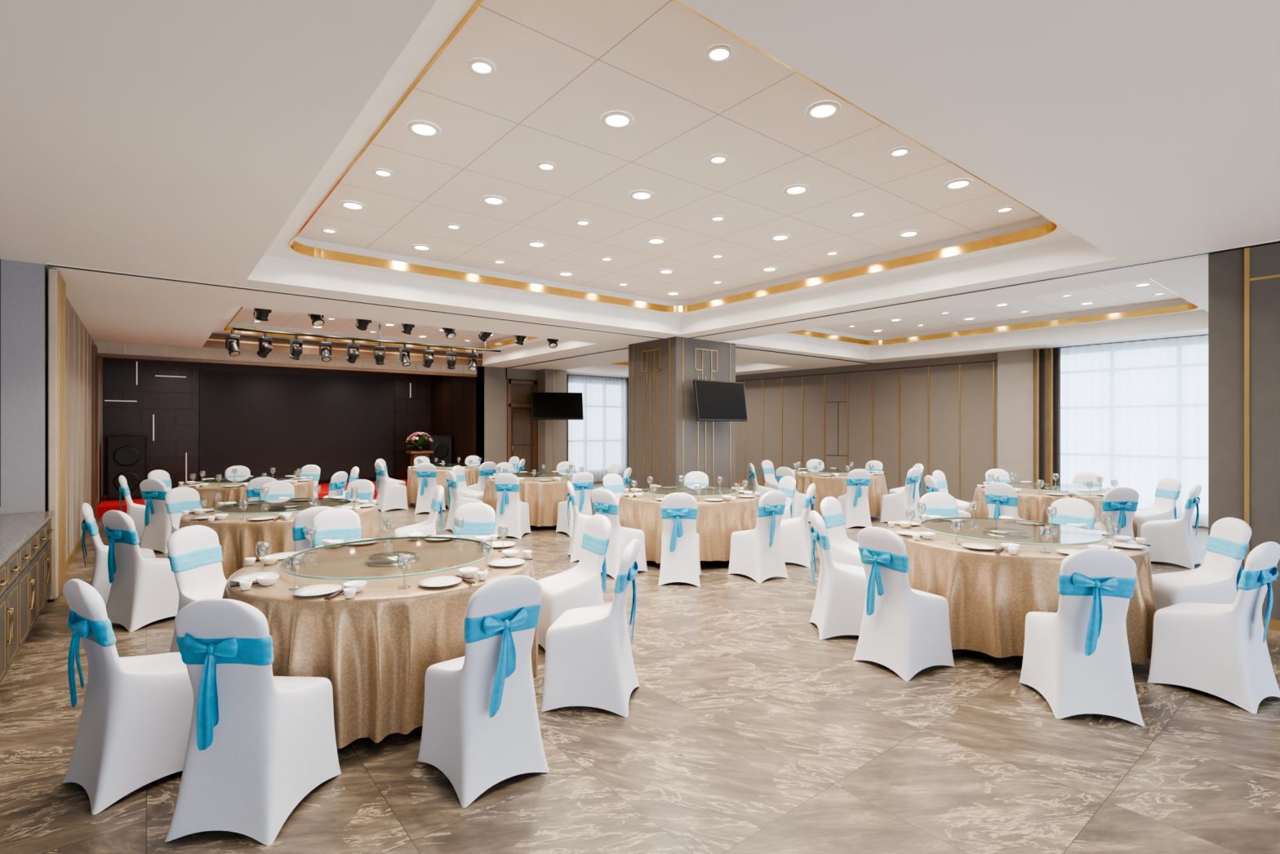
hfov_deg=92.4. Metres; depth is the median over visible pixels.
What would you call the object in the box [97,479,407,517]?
stage platform
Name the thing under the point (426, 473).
banquet chair
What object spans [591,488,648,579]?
banquet chair
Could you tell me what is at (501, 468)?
banquet chair
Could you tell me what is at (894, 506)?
banquet chair
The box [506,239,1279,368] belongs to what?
trim
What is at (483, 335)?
stage light
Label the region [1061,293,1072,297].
recessed light
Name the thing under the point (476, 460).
banquet chair
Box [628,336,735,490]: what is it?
pillar
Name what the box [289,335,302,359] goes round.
stage light
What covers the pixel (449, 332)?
stage light
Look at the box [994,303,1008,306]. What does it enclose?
recessed light
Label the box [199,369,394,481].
projection screen
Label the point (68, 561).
baseboard
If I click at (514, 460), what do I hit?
banquet chair
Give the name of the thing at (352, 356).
stage light
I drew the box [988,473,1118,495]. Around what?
glasses
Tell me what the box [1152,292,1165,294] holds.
recessed light
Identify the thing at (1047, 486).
lazy susan
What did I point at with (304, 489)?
banquet table
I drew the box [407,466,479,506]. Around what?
banquet table
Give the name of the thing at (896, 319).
recessed light
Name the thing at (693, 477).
banquet chair
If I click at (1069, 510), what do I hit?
banquet chair
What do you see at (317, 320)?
stage light
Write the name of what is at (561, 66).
ceiling tray
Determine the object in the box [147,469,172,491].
banquet chair
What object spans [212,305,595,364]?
ceiling tray
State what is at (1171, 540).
banquet chair
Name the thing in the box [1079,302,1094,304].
recessed light
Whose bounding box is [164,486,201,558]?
banquet chair
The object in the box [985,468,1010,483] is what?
banquet chair
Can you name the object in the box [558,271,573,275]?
recessed light
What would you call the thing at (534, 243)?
recessed light
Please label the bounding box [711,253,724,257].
recessed light
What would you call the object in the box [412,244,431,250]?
recessed light
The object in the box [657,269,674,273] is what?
recessed light
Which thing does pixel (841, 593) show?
banquet chair
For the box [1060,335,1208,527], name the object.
sheer curtain
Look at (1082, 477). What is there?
banquet chair
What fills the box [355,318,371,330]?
stage light
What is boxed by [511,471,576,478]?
lazy susan
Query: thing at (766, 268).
recessed light
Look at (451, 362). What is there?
stage light
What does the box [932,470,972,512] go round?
banquet chair
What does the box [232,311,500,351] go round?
bar
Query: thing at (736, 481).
baseboard
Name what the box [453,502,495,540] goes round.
banquet chair
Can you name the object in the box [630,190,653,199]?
recessed light
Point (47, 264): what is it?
trim
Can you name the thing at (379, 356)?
stage light
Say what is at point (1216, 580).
banquet chair
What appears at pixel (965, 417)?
wall
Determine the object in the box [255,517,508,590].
glasses
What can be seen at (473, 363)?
stage light
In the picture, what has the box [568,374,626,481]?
sheer curtain
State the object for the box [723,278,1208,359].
ceiling tray
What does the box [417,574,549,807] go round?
banquet chair
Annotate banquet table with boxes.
[177,478,314,508]
[178,500,380,580]
[222,537,537,748]
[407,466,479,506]
[482,475,592,527]
[617,489,759,563]
[794,470,888,516]
[887,519,1155,665]
[969,487,1137,541]
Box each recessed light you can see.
[321,227,337,233]
[340,200,364,209]
[373,168,392,177]
[383,323,395,325]
[407,120,439,137]
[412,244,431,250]
[445,223,461,229]
[468,58,494,75]
[481,195,506,204]
[493,259,505,263]
[527,240,546,247]
[537,161,555,170]
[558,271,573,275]
[575,219,590,225]
[600,257,613,261]
[601,111,633,128]
[617,282,628,285]
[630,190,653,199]
[646,237,666,244]
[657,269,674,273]
[666,291,679,295]
[705,44,733,62]
[708,154,728,164]
[710,215,725,221]
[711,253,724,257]
[711,280,722,284]
[761,266,777,271]
[770,234,790,240]
[783,184,808,195]
[806,101,839,119]
[825,251,838,255]
[849,210,866,217]
[888,146,910,156]
[889,318,902,320]
[897,230,919,237]
[944,178,972,189]
[963,317,975,319]
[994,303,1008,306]
[995,206,1013,212]
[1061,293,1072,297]
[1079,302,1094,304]
[1133,282,1151,286]
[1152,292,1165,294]
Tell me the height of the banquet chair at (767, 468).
0.939 m
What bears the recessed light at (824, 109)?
in the ceiling
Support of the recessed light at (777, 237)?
in the ceiling
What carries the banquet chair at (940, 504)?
on the floor
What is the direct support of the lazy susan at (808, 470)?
on the banquet table at (834, 486)
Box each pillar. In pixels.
[532,368,566,471]
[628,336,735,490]
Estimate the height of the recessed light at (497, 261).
0.012 m
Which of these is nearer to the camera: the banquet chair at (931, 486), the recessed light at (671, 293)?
the banquet chair at (931, 486)
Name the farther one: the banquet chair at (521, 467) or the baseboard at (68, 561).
the banquet chair at (521, 467)
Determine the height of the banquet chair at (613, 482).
0.939 m
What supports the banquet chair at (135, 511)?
on the floor
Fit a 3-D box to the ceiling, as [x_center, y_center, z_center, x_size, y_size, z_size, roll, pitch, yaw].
[0.639,-1.810,8.661,14.750,0.680,21.700,0,0,-39]
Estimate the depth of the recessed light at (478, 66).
3.26 m
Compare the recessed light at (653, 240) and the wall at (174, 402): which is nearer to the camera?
the recessed light at (653, 240)
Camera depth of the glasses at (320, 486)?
6.24 m
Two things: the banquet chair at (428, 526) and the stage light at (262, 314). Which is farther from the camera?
the stage light at (262, 314)
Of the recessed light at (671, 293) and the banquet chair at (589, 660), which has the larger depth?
the recessed light at (671, 293)
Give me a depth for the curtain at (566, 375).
16.94 m
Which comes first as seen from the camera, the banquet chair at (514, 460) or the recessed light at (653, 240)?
the recessed light at (653, 240)
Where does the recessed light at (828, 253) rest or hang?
in the ceiling
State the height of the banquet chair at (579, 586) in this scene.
0.939 m
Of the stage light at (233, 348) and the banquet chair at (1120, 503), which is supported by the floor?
the banquet chair at (1120, 503)
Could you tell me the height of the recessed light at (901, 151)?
0.012 m
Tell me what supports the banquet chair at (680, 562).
on the floor
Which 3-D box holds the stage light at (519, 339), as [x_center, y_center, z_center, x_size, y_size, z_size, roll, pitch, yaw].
[-2.049,-1.610,10.492,0.216,0.424,0.189,0,0,41]
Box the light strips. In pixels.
[104,361,410,480]
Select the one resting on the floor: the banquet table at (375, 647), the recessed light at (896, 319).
the banquet table at (375, 647)
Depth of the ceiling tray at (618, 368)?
16.70 m
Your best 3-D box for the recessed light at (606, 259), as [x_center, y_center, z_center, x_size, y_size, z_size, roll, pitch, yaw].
[-0.379,-1.913,6.999,0.139,0.012,0.139,0,0,-39]
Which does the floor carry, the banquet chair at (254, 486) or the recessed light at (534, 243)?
the banquet chair at (254, 486)
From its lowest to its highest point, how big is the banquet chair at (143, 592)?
0.939 m
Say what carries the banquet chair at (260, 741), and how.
on the floor
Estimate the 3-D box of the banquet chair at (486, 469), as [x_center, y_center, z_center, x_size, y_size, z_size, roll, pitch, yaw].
[-3.048,1.130,11.865,0.448,0.939,0.517,0,0,-45]
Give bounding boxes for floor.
[0,481,1279,853]
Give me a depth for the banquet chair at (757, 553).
6.42 m
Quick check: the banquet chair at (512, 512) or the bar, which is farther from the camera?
the bar
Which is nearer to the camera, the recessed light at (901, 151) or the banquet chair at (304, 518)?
the recessed light at (901, 151)
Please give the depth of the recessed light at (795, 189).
4.95 m
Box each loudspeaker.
[106,435,146,500]
[422,435,452,464]
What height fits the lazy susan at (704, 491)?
0.046 m
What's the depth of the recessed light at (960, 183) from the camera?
4.83 m
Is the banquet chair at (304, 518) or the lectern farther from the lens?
the lectern
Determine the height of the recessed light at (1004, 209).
0.012 m
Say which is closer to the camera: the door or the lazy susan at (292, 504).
the lazy susan at (292, 504)
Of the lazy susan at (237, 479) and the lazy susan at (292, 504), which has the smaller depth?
the lazy susan at (292, 504)
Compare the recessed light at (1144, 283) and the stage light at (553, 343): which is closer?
the recessed light at (1144, 283)
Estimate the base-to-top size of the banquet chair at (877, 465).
0.939 m
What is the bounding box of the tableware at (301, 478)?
[178,475,314,487]
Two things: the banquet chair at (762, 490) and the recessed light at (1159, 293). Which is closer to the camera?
the recessed light at (1159, 293)
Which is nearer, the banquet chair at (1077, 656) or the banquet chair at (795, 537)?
the banquet chair at (1077, 656)
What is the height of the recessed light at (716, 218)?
0.012 m
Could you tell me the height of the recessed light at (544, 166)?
0.012 m
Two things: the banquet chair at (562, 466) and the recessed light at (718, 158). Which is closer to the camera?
the recessed light at (718, 158)
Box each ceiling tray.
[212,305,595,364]
[247,0,1115,334]
[565,360,791,375]
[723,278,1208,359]
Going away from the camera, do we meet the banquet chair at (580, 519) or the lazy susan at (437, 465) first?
the banquet chair at (580, 519)
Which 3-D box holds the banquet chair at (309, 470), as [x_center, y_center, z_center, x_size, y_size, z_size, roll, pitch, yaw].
[-5.790,1.130,10.538,0.448,0.939,0.517,0,0,5]
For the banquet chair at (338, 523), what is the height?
0.939 m
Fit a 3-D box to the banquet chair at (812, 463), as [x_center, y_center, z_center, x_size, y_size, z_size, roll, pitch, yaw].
[3.595,1.130,12.420,0.448,0.939,0.517,0,0,3]
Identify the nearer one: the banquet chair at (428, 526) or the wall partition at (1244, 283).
the wall partition at (1244, 283)
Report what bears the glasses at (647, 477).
on the banquet table at (716, 521)
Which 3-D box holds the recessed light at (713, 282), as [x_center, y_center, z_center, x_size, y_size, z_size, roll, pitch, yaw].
[1.024,-1.913,8.127,0.139,0.012,0.139,0,0,-39]
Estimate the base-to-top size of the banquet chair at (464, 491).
0.939 m
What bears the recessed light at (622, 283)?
in the ceiling
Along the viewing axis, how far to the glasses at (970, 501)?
4.40 m
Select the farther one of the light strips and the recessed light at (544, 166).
the light strips
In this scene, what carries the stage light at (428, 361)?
hanging from the bar
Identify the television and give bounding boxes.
[532,391,583,419]
[693,379,747,421]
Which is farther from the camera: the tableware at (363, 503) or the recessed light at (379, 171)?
the tableware at (363, 503)
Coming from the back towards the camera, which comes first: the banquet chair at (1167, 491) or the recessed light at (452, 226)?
the banquet chair at (1167, 491)
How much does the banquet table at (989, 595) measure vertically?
0.760 m
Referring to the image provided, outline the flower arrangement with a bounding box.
[405,431,433,450]
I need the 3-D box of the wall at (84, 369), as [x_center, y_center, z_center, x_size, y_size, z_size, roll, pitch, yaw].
[-8.625,0.065,9.066,0.818,3.070,9.460,0,0,-39]
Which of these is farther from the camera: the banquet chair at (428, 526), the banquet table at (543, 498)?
the banquet table at (543, 498)
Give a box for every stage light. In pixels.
[225,329,239,355]
[253,307,271,320]
[257,333,272,358]
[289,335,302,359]
[307,313,324,326]
[319,337,332,361]
[346,340,359,363]
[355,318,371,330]
[373,342,385,364]
[399,344,410,366]
[400,323,414,334]
[422,346,434,368]
[442,327,456,338]
[446,348,456,368]
[468,350,478,370]
[477,331,492,342]
[514,334,526,345]
[546,337,558,348]
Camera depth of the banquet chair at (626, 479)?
9.91 m
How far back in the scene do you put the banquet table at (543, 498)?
9.46 m
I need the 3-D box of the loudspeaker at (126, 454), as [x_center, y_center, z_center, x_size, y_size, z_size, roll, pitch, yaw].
[-10.199,0.794,12.206,0.600,1.250,0.494,0,0,-39]
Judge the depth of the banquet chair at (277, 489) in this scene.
7.47 m
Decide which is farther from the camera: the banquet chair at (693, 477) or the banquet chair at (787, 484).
the banquet chair at (693, 477)
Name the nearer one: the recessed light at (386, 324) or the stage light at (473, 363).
the recessed light at (386, 324)
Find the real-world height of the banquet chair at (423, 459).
0.939 m
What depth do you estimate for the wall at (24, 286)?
5.46 m
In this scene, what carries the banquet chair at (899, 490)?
on the floor
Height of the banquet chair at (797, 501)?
0.939 m
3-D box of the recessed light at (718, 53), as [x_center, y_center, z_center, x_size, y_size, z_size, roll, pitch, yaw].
[0.406,-1.913,3.150,0.139,0.012,0.139,0,0,-39]
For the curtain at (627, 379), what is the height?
3.010 m
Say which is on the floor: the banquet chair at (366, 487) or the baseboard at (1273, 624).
the banquet chair at (366, 487)
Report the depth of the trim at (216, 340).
12.52 m
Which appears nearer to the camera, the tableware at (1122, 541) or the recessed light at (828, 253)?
the tableware at (1122, 541)
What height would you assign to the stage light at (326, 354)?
0.425 m
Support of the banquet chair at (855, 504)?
on the floor
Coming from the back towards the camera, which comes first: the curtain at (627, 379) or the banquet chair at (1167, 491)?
the curtain at (627, 379)
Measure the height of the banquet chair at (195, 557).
0.939 m
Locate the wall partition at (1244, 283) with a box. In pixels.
[1208,242,1279,619]
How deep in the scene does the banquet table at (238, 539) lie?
5.46 m
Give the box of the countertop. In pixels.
[0,511,54,566]
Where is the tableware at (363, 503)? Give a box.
[182,495,378,521]
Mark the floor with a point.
(745, 731)
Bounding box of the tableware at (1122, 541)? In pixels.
[887,514,1151,554]
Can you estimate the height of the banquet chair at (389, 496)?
0.939 m
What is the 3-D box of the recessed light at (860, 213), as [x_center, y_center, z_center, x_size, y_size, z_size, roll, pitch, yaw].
[1.963,-1.913,5.522,0.139,0.012,0.139,0,0,-39]
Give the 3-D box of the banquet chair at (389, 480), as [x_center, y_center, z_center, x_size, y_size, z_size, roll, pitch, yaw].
[-5.194,1.130,12.793,0.517,0.939,0.448,0,0,4]
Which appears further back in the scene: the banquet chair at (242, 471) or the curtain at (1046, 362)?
the curtain at (1046, 362)
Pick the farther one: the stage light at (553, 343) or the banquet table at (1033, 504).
the stage light at (553, 343)
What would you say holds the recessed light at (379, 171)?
in the ceiling
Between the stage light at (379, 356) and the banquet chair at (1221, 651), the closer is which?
the banquet chair at (1221, 651)
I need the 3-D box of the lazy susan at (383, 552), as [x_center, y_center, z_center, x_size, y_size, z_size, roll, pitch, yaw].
[-1.546,0.816,3.838,1.220,0.046,1.220,0,0,-39]
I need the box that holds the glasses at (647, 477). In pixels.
[631,476,747,500]
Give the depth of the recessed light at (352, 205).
5.30 m
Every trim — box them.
[46,263,874,364]
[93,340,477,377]
[202,333,482,365]
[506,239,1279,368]
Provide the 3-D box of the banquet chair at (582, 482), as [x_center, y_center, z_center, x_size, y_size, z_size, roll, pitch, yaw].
[-0.959,1.130,9.238,0.448,0.939,0.517,0,0,-33]
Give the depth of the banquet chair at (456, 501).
9.39 m
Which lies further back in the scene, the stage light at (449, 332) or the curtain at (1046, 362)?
the curtain at (1046, 362)
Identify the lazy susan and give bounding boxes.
[199,475,294,484]
[213,497,351,514]
[280,536,493,579]
[432,463,480,467]
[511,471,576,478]
[640,485,738,497]
[799,468,869,473]
[920,517,1104,545]
[1003,482,1106,492]
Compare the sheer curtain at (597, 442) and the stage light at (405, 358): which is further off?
the sheer curtain at (597, 442)
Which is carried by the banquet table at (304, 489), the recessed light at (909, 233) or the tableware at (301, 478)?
the tableware at (301, 478)
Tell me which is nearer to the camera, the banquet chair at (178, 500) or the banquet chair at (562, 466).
the banquet chair at (178, 500)
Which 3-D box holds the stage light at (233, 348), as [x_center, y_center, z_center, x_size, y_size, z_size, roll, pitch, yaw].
[-6.652,-1.369,10.036,0.227,0.425,0.189,0,0,26]
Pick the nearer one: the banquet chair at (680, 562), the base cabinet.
the base cabinet
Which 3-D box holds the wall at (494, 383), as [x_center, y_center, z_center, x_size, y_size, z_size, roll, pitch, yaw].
[-1.425,0.065,17.332,7.100,3.070,0.800,0,0,-39]
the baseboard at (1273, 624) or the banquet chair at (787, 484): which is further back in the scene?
the banquet chair at (787, 484)
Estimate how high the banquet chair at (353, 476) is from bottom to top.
0.939 m
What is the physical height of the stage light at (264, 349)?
0.420 m
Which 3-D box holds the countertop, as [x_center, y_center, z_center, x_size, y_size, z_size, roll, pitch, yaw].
[-3.535,0.740,2.845,0.645,0.120,6.505,0,0,-39]
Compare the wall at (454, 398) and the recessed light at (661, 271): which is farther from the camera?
the wall at (454, 398)
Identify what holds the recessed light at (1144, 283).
in the ceiling
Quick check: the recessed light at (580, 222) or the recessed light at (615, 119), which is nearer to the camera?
the recessed light at (615, 119)
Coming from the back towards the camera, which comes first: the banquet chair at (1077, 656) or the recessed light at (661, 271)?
the recessed light at (661, 271)
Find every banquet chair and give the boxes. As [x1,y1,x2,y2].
[62,578,193,814]
[81,502,155,607]
[102,510,178,631]
[118,475,145,542]
[139,479,171,553]
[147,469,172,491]
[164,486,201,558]
[164,598,341,844]
[166,524,226,652]
[224,465,250,477]
[246,476,277,501]
[259,480,294,500]
[292,506,333,551]
[299,464,320,497]
[311,507,361,547]
[323,466,359,498]
[327,471,347,497]
[345,479,374,502]
[374,461,408,511]
[375,458,405,499]
[393,484,444,537]
[413,456,430,466]
[414,462,445,514]
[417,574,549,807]
[444,470,483,531]
[452,465,484,501]
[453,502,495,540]
[464,455,480,463]
[467,461,496,492]
[493,472,531,538]
[495,462,514,475]
[508,456,519,472]
[516,458,524,472]
[537,514,611,649]
[541,538,639,716]
[555,461,575,473]
[555,471,593,537]
[566,480,591,562]
[591,463,620,515]
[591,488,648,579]
[602,473,624,505]
[622,467,631,493]
[657,492,701,586]
[684,471,708,486]
[727,490,788,583]
[748,462,777,497]
[760,459,777,489]
[775,466,810,521]
[777,475,795,519]
[779,483,815,567]
[805,458,824,468]
[808,510,866,639]
[820,496,863,567]
[837,468,871,528]
[853,526,955,680]
[864,460,882,473]
[880,466,920,522]
[888,463,923,515]
[919,491,958,519]
[924,475,971,517]
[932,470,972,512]
[984,482,1023,519]
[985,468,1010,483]
[1018,548,1144,726]
[1048,497,1095,528]
[1072,471,1102,487]
[1093,487,1138,540]
[1134,477,1181,537]
[1140,484,1201,568]
[1147,541,1279,713]
[1151,517,1251,610]
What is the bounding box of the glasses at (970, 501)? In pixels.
[905,501,1119,553]
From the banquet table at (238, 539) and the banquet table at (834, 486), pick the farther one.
the banquet table at (834, 486)
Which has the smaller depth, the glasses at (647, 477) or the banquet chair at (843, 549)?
the banquet chair at (843, 549)
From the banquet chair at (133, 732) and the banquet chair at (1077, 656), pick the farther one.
the banquet chair at (1077, 656)
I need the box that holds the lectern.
[405,450,433,466]
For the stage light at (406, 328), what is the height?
0.424 m
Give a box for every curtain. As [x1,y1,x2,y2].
[566,374,568,461]
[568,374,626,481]
[626,378,628,467]
[1033,346,1060,483]
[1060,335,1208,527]
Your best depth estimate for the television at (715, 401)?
10.16 m
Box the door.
[506,379,537,472]
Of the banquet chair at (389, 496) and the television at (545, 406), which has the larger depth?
the television at (545, 406)
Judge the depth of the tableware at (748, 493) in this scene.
7.40 m
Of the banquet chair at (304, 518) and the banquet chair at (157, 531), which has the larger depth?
the banquet chair at (157, 531)
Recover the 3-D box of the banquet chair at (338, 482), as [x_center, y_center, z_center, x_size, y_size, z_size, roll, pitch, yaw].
[-4.686,1.130,9.165,0.517,0.939,0.448,0,0,8]
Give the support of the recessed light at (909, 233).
in the ceiling
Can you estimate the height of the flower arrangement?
0.463 m
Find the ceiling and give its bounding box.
[0,0,1279,377]
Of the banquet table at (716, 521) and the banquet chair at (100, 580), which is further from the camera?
the banquet table at (716, 521)
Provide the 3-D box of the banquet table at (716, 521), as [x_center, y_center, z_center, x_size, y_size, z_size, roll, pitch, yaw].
[0.654,1.220,7.679,1.819,0.760,1.809,0,0,-40]
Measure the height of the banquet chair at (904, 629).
0.939 m
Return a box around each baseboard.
[66,530,88,572]
[735,480,972,502]
[1262,617,1279,630]
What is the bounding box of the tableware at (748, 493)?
[622,484,759,501]
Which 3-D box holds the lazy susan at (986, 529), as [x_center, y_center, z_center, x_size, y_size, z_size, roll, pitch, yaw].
[2.853,0.816,4.783,1.220,0.046,1.220,0,0,-39]
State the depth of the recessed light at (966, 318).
10.85 m
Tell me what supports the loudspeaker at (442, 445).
on the stage platform
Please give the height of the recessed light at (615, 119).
0.012 m
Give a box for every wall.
[0,258,48,514]
[48,268,103,599]
[103,358,431,495]
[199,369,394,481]
[431,365,482,464]
[475,365,628,482]
[735,333,1208,528]
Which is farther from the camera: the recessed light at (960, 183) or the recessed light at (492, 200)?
the recessed light at (492, 200)
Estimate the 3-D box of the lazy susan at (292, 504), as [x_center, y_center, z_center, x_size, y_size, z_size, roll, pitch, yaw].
[-3.615,0.816,6.268,1.220,0.046,1.220,0,0,-39]
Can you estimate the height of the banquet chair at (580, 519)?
0.939 m
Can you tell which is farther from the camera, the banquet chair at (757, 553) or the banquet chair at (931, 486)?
the banquet chair at (931, 486)
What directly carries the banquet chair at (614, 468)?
on the floor
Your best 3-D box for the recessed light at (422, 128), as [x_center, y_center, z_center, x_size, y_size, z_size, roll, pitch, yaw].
[-1.389,-1.913,3.946,0.197,0.012,0.197,0,0,-39]
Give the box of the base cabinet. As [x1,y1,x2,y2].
[0,511,54,683]
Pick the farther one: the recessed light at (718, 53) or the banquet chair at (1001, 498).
the banquet chair at (1001, 498)
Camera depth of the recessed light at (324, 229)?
5.98 m
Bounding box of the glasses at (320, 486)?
[199,486,358,519]

